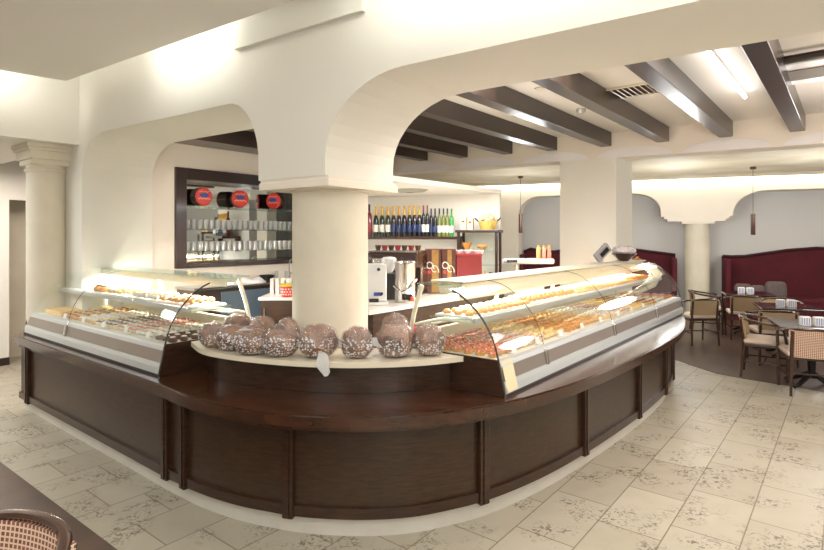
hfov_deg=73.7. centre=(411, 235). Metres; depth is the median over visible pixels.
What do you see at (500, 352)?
tart
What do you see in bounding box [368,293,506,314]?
countertop
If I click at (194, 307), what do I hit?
glass shelf
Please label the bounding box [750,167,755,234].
pendant lamp
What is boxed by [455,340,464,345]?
tart
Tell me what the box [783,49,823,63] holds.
rod
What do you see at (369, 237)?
shelf
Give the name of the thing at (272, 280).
menu card
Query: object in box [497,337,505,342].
strawberry slice
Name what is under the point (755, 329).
armchair
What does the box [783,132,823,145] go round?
trim
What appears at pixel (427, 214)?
wine bottle
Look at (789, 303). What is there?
holder
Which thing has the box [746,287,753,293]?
holder
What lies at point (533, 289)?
stand
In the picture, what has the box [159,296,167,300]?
croissant
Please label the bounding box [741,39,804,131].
ceiling beam
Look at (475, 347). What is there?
tart
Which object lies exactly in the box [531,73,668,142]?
ceiling beam
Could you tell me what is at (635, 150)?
trim
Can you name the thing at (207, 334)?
loaf
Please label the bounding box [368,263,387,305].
coffee grinder
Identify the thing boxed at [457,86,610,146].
ceiling beam
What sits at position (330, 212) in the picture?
round column
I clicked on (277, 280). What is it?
menu card
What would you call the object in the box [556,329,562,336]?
price tag
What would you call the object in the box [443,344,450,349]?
tart
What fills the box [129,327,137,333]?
strawberry slice
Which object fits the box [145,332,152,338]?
price tag
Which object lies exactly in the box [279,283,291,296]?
bucket
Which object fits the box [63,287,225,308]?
glass shelf
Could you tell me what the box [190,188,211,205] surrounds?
round tin
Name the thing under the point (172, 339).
bun
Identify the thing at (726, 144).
trim
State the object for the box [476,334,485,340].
strawberry slice
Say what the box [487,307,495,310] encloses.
cookie
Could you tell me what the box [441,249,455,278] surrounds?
carton
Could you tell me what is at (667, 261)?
banquette
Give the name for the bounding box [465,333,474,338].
strawberry slice
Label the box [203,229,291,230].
glass shelf
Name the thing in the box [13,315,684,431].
countertop
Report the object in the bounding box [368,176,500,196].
ceiling
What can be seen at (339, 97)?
wall
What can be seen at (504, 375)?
case
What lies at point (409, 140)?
ceiling beam
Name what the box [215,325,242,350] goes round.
loaf
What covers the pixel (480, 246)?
dish
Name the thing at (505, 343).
tart
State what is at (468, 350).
tart
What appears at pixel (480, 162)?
trim
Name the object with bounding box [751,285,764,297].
cushion
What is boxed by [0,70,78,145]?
wall
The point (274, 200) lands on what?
round tin
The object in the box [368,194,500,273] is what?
wall
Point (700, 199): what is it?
wall
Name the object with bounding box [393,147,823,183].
ceiling
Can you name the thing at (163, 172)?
wall
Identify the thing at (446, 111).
ceiling beam
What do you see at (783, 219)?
wall
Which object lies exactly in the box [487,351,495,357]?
tart
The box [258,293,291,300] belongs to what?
countertop
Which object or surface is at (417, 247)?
coffee cup
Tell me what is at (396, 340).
loaf
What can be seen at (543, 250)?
bottle
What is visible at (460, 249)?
glass shelf
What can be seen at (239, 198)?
round tin
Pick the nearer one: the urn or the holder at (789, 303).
the urn
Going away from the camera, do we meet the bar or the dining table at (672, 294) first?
the bar
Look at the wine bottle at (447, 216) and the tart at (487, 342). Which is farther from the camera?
the wine bottle at (447, 216)
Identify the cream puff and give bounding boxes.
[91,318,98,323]
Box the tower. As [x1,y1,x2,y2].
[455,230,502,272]
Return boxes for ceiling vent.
[398,188,427,192]
[606,82,659,98]
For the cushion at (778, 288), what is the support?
on the banquette at (801, 269)
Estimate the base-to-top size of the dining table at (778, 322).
0.700 m
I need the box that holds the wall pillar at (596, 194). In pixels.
[560,158,631,293]
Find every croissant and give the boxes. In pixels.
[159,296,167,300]
[171,297,180,302]
[186,299,194,304]
[195,298,203,303]
[205,297,214,301]
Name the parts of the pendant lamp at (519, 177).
lamp shade, cord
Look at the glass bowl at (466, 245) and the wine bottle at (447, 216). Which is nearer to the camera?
the glass bowl at (466, 245)
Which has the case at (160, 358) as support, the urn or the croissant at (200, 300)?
the croissant at (200, 300)
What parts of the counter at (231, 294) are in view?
fridge door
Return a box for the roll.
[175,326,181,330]
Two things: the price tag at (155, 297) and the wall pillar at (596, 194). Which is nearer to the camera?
the price tag at (155, 297)
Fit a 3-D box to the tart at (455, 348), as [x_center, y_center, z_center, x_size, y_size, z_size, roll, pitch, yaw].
[0.294,0.732,3.582,0.067,0.040,0.069,0,0,44]
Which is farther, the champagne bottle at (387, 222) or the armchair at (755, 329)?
the armchair at (755, 329)
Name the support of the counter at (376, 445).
on the floor
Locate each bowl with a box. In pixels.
[259,274,274,280]
[461,242,471,248]
[611,245,636,260]
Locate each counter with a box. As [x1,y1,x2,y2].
[13,315,684,535]
[175,278,286,318]
[258,293,291,326]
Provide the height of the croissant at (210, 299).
0.045 m
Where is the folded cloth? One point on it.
(244, 279)
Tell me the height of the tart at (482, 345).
0.043 m
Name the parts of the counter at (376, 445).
post, rail, post, post, post, rail, post, post, post, post, post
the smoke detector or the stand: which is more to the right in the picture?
the smoke detector
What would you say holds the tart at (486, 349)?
on the case at (504, 375)
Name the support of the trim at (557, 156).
attached to the wall at (774, 131)
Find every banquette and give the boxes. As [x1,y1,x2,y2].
[519,247,676,295]
[722,247,823,320]
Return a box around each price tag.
[123,327,129,333]
[141,293,147,297]
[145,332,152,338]
[152,294,158,299]
[509,345,516,353]
[533,337,540,344]
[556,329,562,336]
[600,314,606,319]
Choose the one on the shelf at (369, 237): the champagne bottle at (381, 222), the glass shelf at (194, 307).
the champagne bottle at (381, 222)
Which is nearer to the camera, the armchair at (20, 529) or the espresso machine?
the armchair at (20, 529)
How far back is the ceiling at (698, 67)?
5.13 m
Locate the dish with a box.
[476,244,487,248]
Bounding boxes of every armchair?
[0,509,76,549]
[682,298,719,345]
[688,289,723,334]
[723,295,762,339]
[737,313,789,382]
[745,310,799,367]
[759,297,806,318]
[775,327,823,395]
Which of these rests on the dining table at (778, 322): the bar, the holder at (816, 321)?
the holder at (816, 321)
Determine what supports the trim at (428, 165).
attached to the wall at (774, 131)
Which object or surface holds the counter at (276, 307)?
on the floor
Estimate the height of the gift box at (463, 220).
0.150 m
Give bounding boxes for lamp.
[518,176,522,232]
[705,50,746,98]
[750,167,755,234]
[785,58,823,84]
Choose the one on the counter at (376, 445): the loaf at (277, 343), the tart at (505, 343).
the loaf at (277, 343)
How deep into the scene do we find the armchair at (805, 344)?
5.80 m
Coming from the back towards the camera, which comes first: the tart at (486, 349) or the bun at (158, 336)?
the bun at (158, 336)
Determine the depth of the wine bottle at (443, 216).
6.55 m
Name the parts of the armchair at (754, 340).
leg, backrest, leg, arm rail, seat frame, seat, leg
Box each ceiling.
[0,0,293,80]
[0,143,16,163]
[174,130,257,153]
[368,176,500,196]
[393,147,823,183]
[445,31,823,136]
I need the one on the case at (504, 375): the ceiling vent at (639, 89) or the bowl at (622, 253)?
the bowl at (622, 253)
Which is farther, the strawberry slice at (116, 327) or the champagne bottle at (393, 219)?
the champagne bottle at (393, 219)
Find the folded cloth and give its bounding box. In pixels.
[236,277,265,282]
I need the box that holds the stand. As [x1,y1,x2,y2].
[513,288,543,294]
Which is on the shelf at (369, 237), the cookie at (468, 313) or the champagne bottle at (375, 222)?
the champagne bottle at (375, 222)
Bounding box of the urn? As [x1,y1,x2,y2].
[393,260,416,302]
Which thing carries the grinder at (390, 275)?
on the bar
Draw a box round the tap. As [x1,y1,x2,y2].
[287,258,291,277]
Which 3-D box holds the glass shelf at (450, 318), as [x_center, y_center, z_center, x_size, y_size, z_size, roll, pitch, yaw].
[1.619,0.536,5.282,0.350,0.008,4.390,0,0,38]
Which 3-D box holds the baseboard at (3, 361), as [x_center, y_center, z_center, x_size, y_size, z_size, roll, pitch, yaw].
[-6.282,1.650,6.051,0.020,0.100,3.100,0,0,39]
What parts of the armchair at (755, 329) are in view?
leg, seat frame, seat, arm rail, backrest, leg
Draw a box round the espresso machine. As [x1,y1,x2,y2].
[368,250,426,294]
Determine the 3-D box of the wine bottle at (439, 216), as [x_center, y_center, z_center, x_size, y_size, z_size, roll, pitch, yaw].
[0.327,-0.163,6.590,0.048,0.335,0.048,0,0,0]
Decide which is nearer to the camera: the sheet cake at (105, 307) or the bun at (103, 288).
the bun at (103, 288)
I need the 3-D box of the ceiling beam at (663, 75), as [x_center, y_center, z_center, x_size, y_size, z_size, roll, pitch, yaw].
[2.394,-1.240,4.815,0.140,0.178,4.052,0,0,39]
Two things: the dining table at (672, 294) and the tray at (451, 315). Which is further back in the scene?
the dining table at (672, 294)
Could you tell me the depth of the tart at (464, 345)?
3.62 m
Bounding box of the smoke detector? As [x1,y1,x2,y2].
[576,108,585,113]
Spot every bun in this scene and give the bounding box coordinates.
[93,284,101,291]
[98,285,108,291]
[155,334,162,339]
[168,336,176,342]
[180,335,188,340]
[191,333,198,338]
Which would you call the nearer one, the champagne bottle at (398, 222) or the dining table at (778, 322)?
the dining table at (778, 322)
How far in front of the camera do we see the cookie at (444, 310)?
3.69 m
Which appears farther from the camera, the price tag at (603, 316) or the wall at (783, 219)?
the wall at (783, 219)
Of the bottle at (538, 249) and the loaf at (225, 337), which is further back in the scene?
the bottle at (538, 249)
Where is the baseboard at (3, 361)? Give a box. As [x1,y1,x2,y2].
[0,357,9,365]
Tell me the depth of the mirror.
7.12 m
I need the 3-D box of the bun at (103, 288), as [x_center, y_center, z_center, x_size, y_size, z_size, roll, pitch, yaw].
[-2.846,0.485,5.089,0.100,0.064,0.100,0,0,36]
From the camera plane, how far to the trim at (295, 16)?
3.66 m
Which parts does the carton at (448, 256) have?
gold panel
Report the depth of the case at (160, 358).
4.36 m
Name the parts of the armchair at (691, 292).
arm rail, leg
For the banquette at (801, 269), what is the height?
1.484 m
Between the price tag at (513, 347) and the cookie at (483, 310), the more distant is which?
the cookie at (483, 310)
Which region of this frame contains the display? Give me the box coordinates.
[590,243,613,263]
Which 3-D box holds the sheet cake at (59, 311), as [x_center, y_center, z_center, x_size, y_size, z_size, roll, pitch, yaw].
[-3.421,0.732,5.385,0.480,0.041,0.200,0,0,38]
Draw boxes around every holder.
[738,287,744,292]
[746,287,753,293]
[776,299,784,306]
[786,299,796,306]
[799,316,810,325]
[812,316,823,326]
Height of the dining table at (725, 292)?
0.700 m
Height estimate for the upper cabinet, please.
1.150 m
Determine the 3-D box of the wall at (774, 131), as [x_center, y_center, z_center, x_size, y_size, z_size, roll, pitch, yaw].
[3.997,-1.400,6.382,14.903,0.800,0.300,0,0,30]
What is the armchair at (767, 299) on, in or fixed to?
on the floor
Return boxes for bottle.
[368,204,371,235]
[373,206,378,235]
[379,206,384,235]
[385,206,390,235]
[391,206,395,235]
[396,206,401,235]
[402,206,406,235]
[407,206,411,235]
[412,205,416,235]
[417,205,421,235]
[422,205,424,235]
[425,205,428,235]
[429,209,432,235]
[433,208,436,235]
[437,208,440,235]
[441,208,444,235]
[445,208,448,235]
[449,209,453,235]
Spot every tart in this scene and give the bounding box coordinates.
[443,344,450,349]
[448,342,458,348]
[452,346,461,351]
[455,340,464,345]
[460,343,469,349]
[463,347,473,353]
[466,341,475,347]
[470,345,480,351]
[475,349,485,355]
[477,343,487,348]
[483,347,492,353]
[484,341,492,346]
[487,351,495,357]
[493,349,503,355]
[499,347,509,353]
[501,341,509,346]
[512,343,520,348]
[563,327,571,331]
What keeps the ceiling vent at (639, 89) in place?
in the ceiling at (698, 67)
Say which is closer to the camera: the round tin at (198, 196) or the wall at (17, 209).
the round tin at (198, 196)
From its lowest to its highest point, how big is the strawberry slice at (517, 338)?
0.049 m
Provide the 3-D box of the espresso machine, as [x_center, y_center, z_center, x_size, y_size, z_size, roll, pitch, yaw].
[-0.146,0.361,5.466,0.520,0.435,0.472,0,0,18]
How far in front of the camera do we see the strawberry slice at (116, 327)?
4.41 m
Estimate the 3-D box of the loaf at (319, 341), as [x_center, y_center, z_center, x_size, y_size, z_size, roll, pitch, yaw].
[-0.591,0.687,3.407,0.269,0.284,0.304,0,0,11]
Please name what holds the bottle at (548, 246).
on the scale
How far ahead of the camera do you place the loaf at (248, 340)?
3.42 m
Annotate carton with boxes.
[425,249,440,292]
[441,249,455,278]
[456,253,481,276]
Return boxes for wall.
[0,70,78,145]
[0,160,25,357]
[9,200,25,356]
[66,0,823,311]
[153,143,291,291]
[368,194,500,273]
[393,113,823,174]
[478,174,823,297]
[522,190,823,314]
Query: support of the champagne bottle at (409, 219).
on the shelf at (369, 237)
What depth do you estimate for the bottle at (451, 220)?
6.52 m
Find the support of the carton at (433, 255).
on the bar
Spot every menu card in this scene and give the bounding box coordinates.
[270,278,275,293]
[275,278,280,293]
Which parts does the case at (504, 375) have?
shelf rail, glass, panel, edge trim, corner plate, sill, shelf rail, arm, edge trim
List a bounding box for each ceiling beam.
[244,129,427,160]
[398,132,467,157]
[405,115,512,154]
[420,99,556,150]
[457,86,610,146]
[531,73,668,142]
[624,58,732,137]
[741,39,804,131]
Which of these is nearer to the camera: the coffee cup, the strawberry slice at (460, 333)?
the strawberry slice at (460, 333)
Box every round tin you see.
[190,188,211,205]
[229,190,248,207]
[266,193,284,208]
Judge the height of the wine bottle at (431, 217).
0.335 m
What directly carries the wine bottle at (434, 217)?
on the shelf at (369, 237)
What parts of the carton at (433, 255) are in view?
gold panel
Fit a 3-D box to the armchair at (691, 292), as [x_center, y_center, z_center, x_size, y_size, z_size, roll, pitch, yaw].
[5.181,1.327,9.736,0.541,0.739,0.588,0,0,22]
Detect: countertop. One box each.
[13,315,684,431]
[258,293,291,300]
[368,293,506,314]
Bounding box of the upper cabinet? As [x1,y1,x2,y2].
[174,167,291,268]
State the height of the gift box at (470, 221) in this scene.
0.135 m
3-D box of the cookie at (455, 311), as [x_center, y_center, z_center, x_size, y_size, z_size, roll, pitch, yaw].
[0.306,0.503,3.649,0.064,0.028,0.064,0,0,38]
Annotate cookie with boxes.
[443,309,451,312]
[453,310,462,313]
[465,311,473,315]
[480,308,487,312]
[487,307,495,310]
[500,304,507,308]
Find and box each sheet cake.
[45,306,82,315]
[88,306,113,310]
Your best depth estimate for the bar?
4.85 m
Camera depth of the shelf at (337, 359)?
3.38 m
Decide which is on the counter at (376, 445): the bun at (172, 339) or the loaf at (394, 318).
the loaf at (394, 318)
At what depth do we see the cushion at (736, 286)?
10.84 m
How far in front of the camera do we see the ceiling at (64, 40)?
3.76 m
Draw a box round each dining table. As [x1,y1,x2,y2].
[643,292,673,295]
[720,290,776,333]
[752,302,823,356]
[767,318,823,387]
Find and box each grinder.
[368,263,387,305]
[381,257,396,299]
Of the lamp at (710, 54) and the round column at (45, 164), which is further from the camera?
the round column at (45, 164)
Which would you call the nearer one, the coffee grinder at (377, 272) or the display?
the coffee grinder at (377, 272)
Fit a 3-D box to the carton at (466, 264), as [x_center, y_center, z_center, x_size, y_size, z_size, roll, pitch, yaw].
[0.578,0.380,5.670,0.265,0.397,0.248,0,0,0]
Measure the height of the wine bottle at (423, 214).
0.375 m
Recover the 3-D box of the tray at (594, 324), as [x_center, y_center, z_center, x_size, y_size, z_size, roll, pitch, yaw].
[1.639,0.760,5.267,0.650,0.015,4.450,0,0,38]
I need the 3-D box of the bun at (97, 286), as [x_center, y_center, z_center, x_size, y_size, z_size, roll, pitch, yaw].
[-2.934,0.484,5.160,0.105,0.067,0.105,0,0,41]
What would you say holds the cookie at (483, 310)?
on the case at (504, 375)
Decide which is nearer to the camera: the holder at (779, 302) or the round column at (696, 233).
the holder at (779, 302)
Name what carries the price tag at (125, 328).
on the case at (160, 358)
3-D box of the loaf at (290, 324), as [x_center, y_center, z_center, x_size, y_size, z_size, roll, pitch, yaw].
[-0.829,0.646,3.679,0.174,0.210,0.172,0,0,43]
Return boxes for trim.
[234,0,364,50]
[400,162,450,171]
[457,158,514,167]
[462,171,823,185]
[522,152,587,163]
[597,146,672,158]
[683,139,770,152]
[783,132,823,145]
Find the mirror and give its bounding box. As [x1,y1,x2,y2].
[187,182,288,261]
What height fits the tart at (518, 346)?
0.039 m
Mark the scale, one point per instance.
(516, 261)
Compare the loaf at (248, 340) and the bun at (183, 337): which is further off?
the bun at (183, 337)
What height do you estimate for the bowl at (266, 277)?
0.070 m
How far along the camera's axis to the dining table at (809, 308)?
7.64 m
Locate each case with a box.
[23,266,251,376]
[409,260,683,397]
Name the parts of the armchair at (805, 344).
leg, seat, leg, arm rail, seat frame, backrest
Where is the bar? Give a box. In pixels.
[368,293,506,347]
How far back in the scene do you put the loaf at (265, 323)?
3.74 m
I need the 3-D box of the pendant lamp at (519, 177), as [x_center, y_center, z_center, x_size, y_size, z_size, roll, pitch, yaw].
[2.209,-0.639,11.200,0.100,1.157,0.100,0,0,0]
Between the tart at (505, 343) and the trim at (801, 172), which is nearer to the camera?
the tart at (505, 343)
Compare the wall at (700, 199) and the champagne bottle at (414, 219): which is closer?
the champagne bottle at (414, 219)
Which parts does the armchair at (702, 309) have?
leg, seat, arm rail, seat frame, leg, backrest, leg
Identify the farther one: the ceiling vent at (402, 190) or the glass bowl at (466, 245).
the glass bowl at (466, 245)
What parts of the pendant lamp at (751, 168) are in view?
lamp shade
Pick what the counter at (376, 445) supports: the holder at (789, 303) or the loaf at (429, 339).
the loaf at (429, 339)
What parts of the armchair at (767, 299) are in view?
backrest, arm rail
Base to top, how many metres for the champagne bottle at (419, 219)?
0.375 m
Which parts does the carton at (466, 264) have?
lid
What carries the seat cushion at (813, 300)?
on the banquette at (801, 269)
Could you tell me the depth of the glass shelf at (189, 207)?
7.03 m
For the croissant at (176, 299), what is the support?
on the case at (160, 358)
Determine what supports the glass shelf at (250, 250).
attached to the upper cabinet
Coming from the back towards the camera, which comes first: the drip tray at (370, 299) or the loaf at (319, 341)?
the drip tray at (370, 299)
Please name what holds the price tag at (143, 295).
on the case at (160, 358)
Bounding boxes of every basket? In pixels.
[474,213,500,229]
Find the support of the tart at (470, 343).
on the case at (504, 375)
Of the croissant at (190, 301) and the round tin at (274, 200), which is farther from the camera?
the round tin at (274, 200)
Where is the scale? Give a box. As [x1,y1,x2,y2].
[502,258,554,287]
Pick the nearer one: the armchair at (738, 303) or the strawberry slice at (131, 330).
the strawberry slice at (131, 330)
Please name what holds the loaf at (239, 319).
on the counter at (376, 445)
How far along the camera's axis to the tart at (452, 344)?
3.67 m
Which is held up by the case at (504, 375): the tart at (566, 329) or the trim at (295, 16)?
the tart at (566, 329)
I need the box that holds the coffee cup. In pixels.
[415,245,420,250]
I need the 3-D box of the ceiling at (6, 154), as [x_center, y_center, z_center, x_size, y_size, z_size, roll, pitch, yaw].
[-6.060,-0.940,4.750,2.600,0.080,4.480,0,0,38]
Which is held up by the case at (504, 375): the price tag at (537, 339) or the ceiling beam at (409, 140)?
the price tag at (537, 339)
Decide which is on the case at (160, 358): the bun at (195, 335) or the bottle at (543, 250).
the bun at (195, 335)
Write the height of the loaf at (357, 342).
0.194 m
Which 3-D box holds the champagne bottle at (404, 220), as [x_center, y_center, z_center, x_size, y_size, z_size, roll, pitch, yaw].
[-0.094,-0.183,6.725,0.063,0.375,0.063,0,0,0]
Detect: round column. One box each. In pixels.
[11,141,71,321]
[259,175,397,348]
[680,221,714,311]
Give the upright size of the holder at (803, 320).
0.100 m
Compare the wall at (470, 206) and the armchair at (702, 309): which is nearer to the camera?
the wall at (470, 206)
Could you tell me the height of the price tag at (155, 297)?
0.040 m
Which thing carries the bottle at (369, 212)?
on the shelf at (369, 237)
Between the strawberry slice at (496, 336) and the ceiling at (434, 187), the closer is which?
the strawberry slice at (496, 336)
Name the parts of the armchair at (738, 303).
leg, leg, seat frame, seat, arm rail, backrest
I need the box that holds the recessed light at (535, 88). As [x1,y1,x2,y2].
[534,87,545,90]
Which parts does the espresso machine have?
cup rail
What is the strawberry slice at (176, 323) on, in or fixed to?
on the case at (160, 358)
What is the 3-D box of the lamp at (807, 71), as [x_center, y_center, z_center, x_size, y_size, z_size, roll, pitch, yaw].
[3.075,-1.295,4.293,0.600,0.066,0.680,0,0,39]
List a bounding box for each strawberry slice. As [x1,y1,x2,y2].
[114,324,122,329]
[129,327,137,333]
[172,321,180,326]
[455,331,464,336]
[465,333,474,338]
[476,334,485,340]
[493,334,500,339]
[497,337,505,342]
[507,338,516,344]
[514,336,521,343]
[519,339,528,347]
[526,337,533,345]
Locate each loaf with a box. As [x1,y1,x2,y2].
[197,321,225,347]
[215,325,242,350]
[223,313,250,327]
[232,327,266,354]
[250,316,275,332]
[261,330,298,356]
[275,318,299,335]
[296,324,339,376]
[340,326,382,357]
[376,324,414,356]
[382,314,408,328]
[413,325,445,355]
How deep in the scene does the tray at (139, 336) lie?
4.47 m
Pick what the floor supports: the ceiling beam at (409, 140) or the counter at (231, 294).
the counter at (231, 294)
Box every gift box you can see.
[460,217,467,229]
[467,218,473,229]
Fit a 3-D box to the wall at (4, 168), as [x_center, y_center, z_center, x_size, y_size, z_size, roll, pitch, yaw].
[-5.559,-0.050,7.073,0.120,3.500,5.600,0,0,39]
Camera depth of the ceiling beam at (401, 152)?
8.07 m
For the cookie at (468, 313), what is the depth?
3.58 m
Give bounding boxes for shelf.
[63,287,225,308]
[187,205,291,210]
[187,249,291,251]
[190,304,231,310]
[191,340,462,367]
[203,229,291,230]
[368,236,461,248]
[429,315,472,321]
[460,249,494,249]
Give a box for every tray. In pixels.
[39,313,199,343]
[369,298,378,301]
[435,277,654,318]
[442,297,674,359]
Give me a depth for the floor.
3.69 m
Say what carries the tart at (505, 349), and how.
on the case at (504, 375)
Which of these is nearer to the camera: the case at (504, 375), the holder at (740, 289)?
the case at (504, 375)
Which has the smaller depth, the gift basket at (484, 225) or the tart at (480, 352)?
the tart at (480, 352)
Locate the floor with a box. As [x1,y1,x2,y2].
[0,315,823,549]
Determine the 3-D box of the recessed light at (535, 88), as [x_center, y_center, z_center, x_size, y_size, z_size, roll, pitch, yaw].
[1.150,-1.323,4.943,0.100,0.013,0.100,0,0,0]
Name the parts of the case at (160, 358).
shelf rail, sill, panel, edge trim, shelf rail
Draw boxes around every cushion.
[727,296,823,304]
[734,283,750,290]
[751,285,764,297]
[765,281,786,297]

